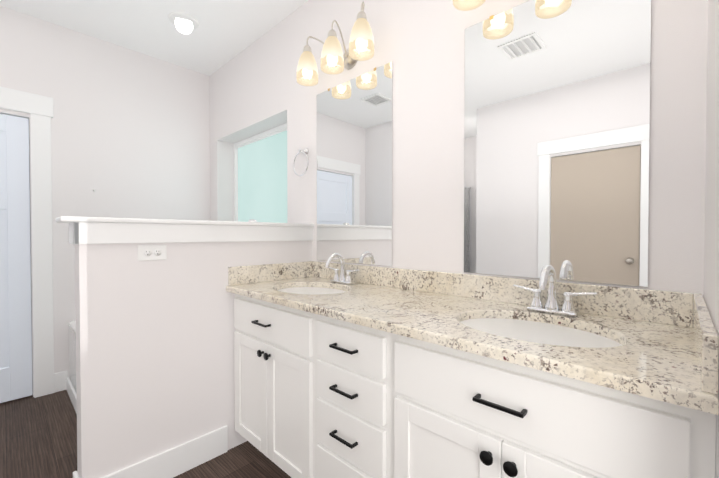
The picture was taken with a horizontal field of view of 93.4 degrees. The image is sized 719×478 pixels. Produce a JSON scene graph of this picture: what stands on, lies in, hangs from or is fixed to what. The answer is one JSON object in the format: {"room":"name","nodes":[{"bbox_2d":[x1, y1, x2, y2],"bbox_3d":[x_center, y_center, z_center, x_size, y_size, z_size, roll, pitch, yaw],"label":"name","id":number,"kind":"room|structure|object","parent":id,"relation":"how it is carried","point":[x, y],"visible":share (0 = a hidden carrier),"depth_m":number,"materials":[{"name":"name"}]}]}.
{"room":"bathroom","nodes":[
{"label":"bathroom","id":0,"kind":"room"},
{"bbox_2d":[0,6,209,396],"bbox_3d":[-2.945,-0.227,2.056,0.240,2.780,3.949,1,1,43],"label":"wall","id":1,"kind":"structure","parent":0,"point":[130,133],"depth_m":2.77,"materials":[{"name":"white paint"}]},
{"bbox_2d":[0,114,31,402],"bbox_3d":[-2.650,0.137,2.190,0.111,2.025,0.754,1,1,43],"label":"back door","id":2,"kind":"structure","parent":1,"relation":"in","point":[15,330],"depth_m":2.42,"materials":[{"name":"white paint"}]},
{"bbox_2d":[0,86,53,397],"bbox_3d":[-2.688,0.053,2.225,0.145,2.215,1.018,1,1,43],"label":"door frame","id":3,"kind":"structure","parent":1,"relation":"attached to","point":[38,108],"depth_m":2.49,"materials":[{"name":"white paint"}]},
{"bbox_2d":[66,377,76,413],"bbox_3d":[-1.723,1.112,2.110,1.478,0.100,0.014,1,1,43],"label":"baseboard","id":4,"kind":"structure","parent":1,"relation":"attached to","point":[70,389],"depth_m":2.41,"materials":[{"name":"white paint"}]},
{"bbox_2d":[0,390,290,477],"bbox_3d":[-0.861,1.218,0.342,5.700,0.060,4.300,1,1,43],"label":"floor","id":5,"kind":"structure","parent":0,"point":[38,437],"depth_m":1.88,"materials":[{"name":"brown wood"}]},
{"bbox_2d":[68,320,75,391],"bbox_3d":[-1.332,0.791,2.503,1.498,0.732,1.096,1,1,43],"label":"bathtub","id":6,"kind":"object","parent":5,"relation":"on","point":[72,350],"visible":0.02,"depth_m":2.47,"materials":[{"name":"white ceramic"}]},
{"bbox_2d":[226,289,717,477],"bbox_3d":[0.148,0.731,1.443,1.856,0.883,0.602,1,1,43],"label":"bathroom vanity","id":7,"kind":"object","parent":5,"relation":"on","point":[342,369],"depth_m":1.02,"materials":[{"name":"white paint"}]},
{"bbox_2d":[226,277,717,404],"bbox_3d":[0.148,0.273,1.437,1.856,0.030,0.600,1,1,43],"label":"countertop","id":8,"kind":"structure","parent":7,"relation":"on","point":[657,357],"depth_m":0.99,"materials":[{"name":"beige stone"}]},
{"bbox_2d":[270,281,345,296],"bbox_3d":[-0.257,0.361,1.803,0.526,0.179,0.405,1,1,43],"label":"sink","id":9,"kind":"object","parent":8,"relation":"in","point":[311,288],"depth_m":1.92,"materials":[{"name":"white ceramic"}]},
{"bbox_2d":[322,253,361,284],"bbox_3d":[-0.133,0.162,1.931,0.258,0.178,0.156,1,1,43],"label":"faucet","id":10,"kind":"object","parent":8,"relation":"on","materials":[{"name":"silver metal"}]},
{"bbox_2d":[446,309,629,356],"bbox_3d":[0.535,0.371,1.054,0.526,0.179,0.405,1,1,43],"label":"sink","id":11,"kind":"object","parent":8,"relation":"in","point":[592,338],"depth_m":1.08,"materials":[{"name":"white ceramic"}]},
{"bbox_2d":[514,264,597,316],"bbox_3d":[0.658,0.173,1.181,0.258,0.178,0.156,1,1,43],"label":"faucet","id":12,"kind":"object","parent":8,"relation":"on","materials":[{"name":"silver metal"}]},
{"bbox_2d":[0,0,307,75],"bbox_3d":[-0.861,-1.622,0.302,5.700,0.060,4.300,1,1,43],"label":"ceiling","id":13,"kind":"structure","parent":0,"point":[223,33],"depth_m":2.53,"materials":[{"name":"white paint"}]},
{"bbox_2d":[168,12,198,29],"bbox_3d":[-1.302,-1.622,2.511,0.204,0.016,0.204,1,1,43],"label":"recessed light","id":14,"kind":"object","parent":13,"relation":"in","point":[173,15],"visible":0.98,"depth_m":2.49,"materials":[{"name":"white plastic"}]},
{"bbox_2d":[75,223,311,477],"bbox_3d":[-0.784,0.543,1.896,0.120,1.245,1.224,1,1,43],"label":"wall","id":15,"kind":"structure","parent":0,"point":[154,357],"depth_m":1.61,"materials":[{"name":"white paint"}]},
{"bbox_2d":[138,245,166,260],"bbox_3d":[-0.975,0.061,1.595,0.007,0.072,0.120,1,1,43],"label":"electrical outlet plate","id":16,"kind":"object","parent":15,"relation":"attached to","point":[151,252],"visible":1,"depth_m":1.59,"materials":[{"name":"white plastic"}]},
{"bbox_2d":[101,425,227,477],"bbox_3d":[-0.947,1.097,1.634,0.013,0.145,0.638,1,1,43],"label":"baseboard","id":17,"kind":"structure","parent":15,"relation":"attached to","point":[175,461],"depth_m":1.68,"materials":[{"name":"white paint"}]},
{"bbox_2d":[56,216,314,243],"bbox_3d":[-0.805,-0.055,1.866,0.180,0.134,1.284,1,1,43],"label":"wall cap","id":18,"kind":"object","parent":15,"relation":"on","point":[94,230],"visible":1,"depth_m":1.65,"materials":[{"name":"white paint"}]},
{"bbox_2d":[228,261,309,284],"bbox_3d":[-0.514,0.198,2.072,0.020,0.103,0.588,1,1,43],"label":"backsplash","id":19,"kind":"structure","parent":15,"relation":"attached to","point":[237,275],"depth_m":2.02,"materials":[{"name":"beige stone"}]},
{"bbox_2d":[209,0,707,295],"bbox_3d":[0.453,-0.222,1.708,5.700,2.780,0.220,1,1,43],"label":"wall","id":20,"kind":"structure","parent":0,"point":[256,88],"depth_m":1.67,"materials":[{"name":"white paint"}]},
{"bbox_2d":[234,123,286,222],"bbox_3d":[-0.825,-0.431,3.027,1.171,1.058,0.050,1,1,43],"label":"window","id":21,"kind":"structure","parent":20,"relation":"in","point":[260,177],"depth_m":3.07,"materials":[{"name":"teal glass"}]},
{"bbox_2d":[293,148,308,175],"bbox_3d":[-0.388,-0.530,2.306,0.168,0.200,0.060,1,1,43],"label":"towel ring","id":22,"kind":"object","parent":20,"relation":"attached to","point":[305,151],"visible":1,"depth_m":2.30,"materials":[{"name":"silver metal"}]},
{"bbox_2d":[296,1,373,85],"bbox_3d":[-0.126,-1.106,1.942,0.587,0.282,0.215,1,1,43],"label":"sconce","id":23,"kind":"object","parent":20,"relation":"attached to","point":[334,60],"visible":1,"depth_m":1.87,"materials":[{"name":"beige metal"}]},
{"bbox_2d":[317,62,392,265],"bbox_3d":[-0.054,-0.409,2.028,0.628,1.097,0.007,1,1,43],"label":"mirror","id":24,"kind":"object","parent":20,"relation":"attached to","point":[354,170],"visible":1,"depth_m":1.99,"materials":[{"name":"clear glass"}]},
{"bbox_2d":[453,0,485,10],"bbox_3d":[0.633,-1.095,1.224,0.587,0.282,0.215,1,1,43],"label":"sconce","id":25,"kind":"object","parent":20,"relation":"attached to","point":[464,5],"visible":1,"depth_m":1.41,"materials":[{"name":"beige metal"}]},
{"bbox_2d":[310,261,693,324],"bbox_3d":[0.348,0.204,1.646,1.815,0.103,0.020,1,1,43],"label":"backsplash","id":26,"kind":"structure","parent":20,"relation":"attached to","point":[668,307],"depth_m":1.36,"materials":[{"name":"beige stone"}]},
{"bbox_2d":[464,0,650,286],"bbox_3d":[0.704,-0.399,1.309,0.635,1.097,0.007,1,1,43],"label":"mirror","id":27,"kind":"object","parent":20,"relation":"attached to","point":[556,134],"visible":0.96,"depth_m":1.26,"materials":[{"name":"clear glass"}]},
{"bbox_2d":[704,0,718,477],"bbox_3d":[0.834,-0.208,0.699,0.140,2.780,0.719,1,1,43],"label":"wall","id":28,"kind":"structure","parent":0,"point":[711,270],"depth_m":0.77,"materials":[{"name":"white paint"}]},
{"bbox_2d":[690,293,718,392],"bbox_3d":[0.819,0.216,0.809,0.020,0.103,0.588,1,1,43],"label":"backsplash","id":29,"kind":"structure","parent":28,"relation":"attached to","point":[706,339],"depth_m":0.62,"materials":[{"name":"beige stone"}]}
]}

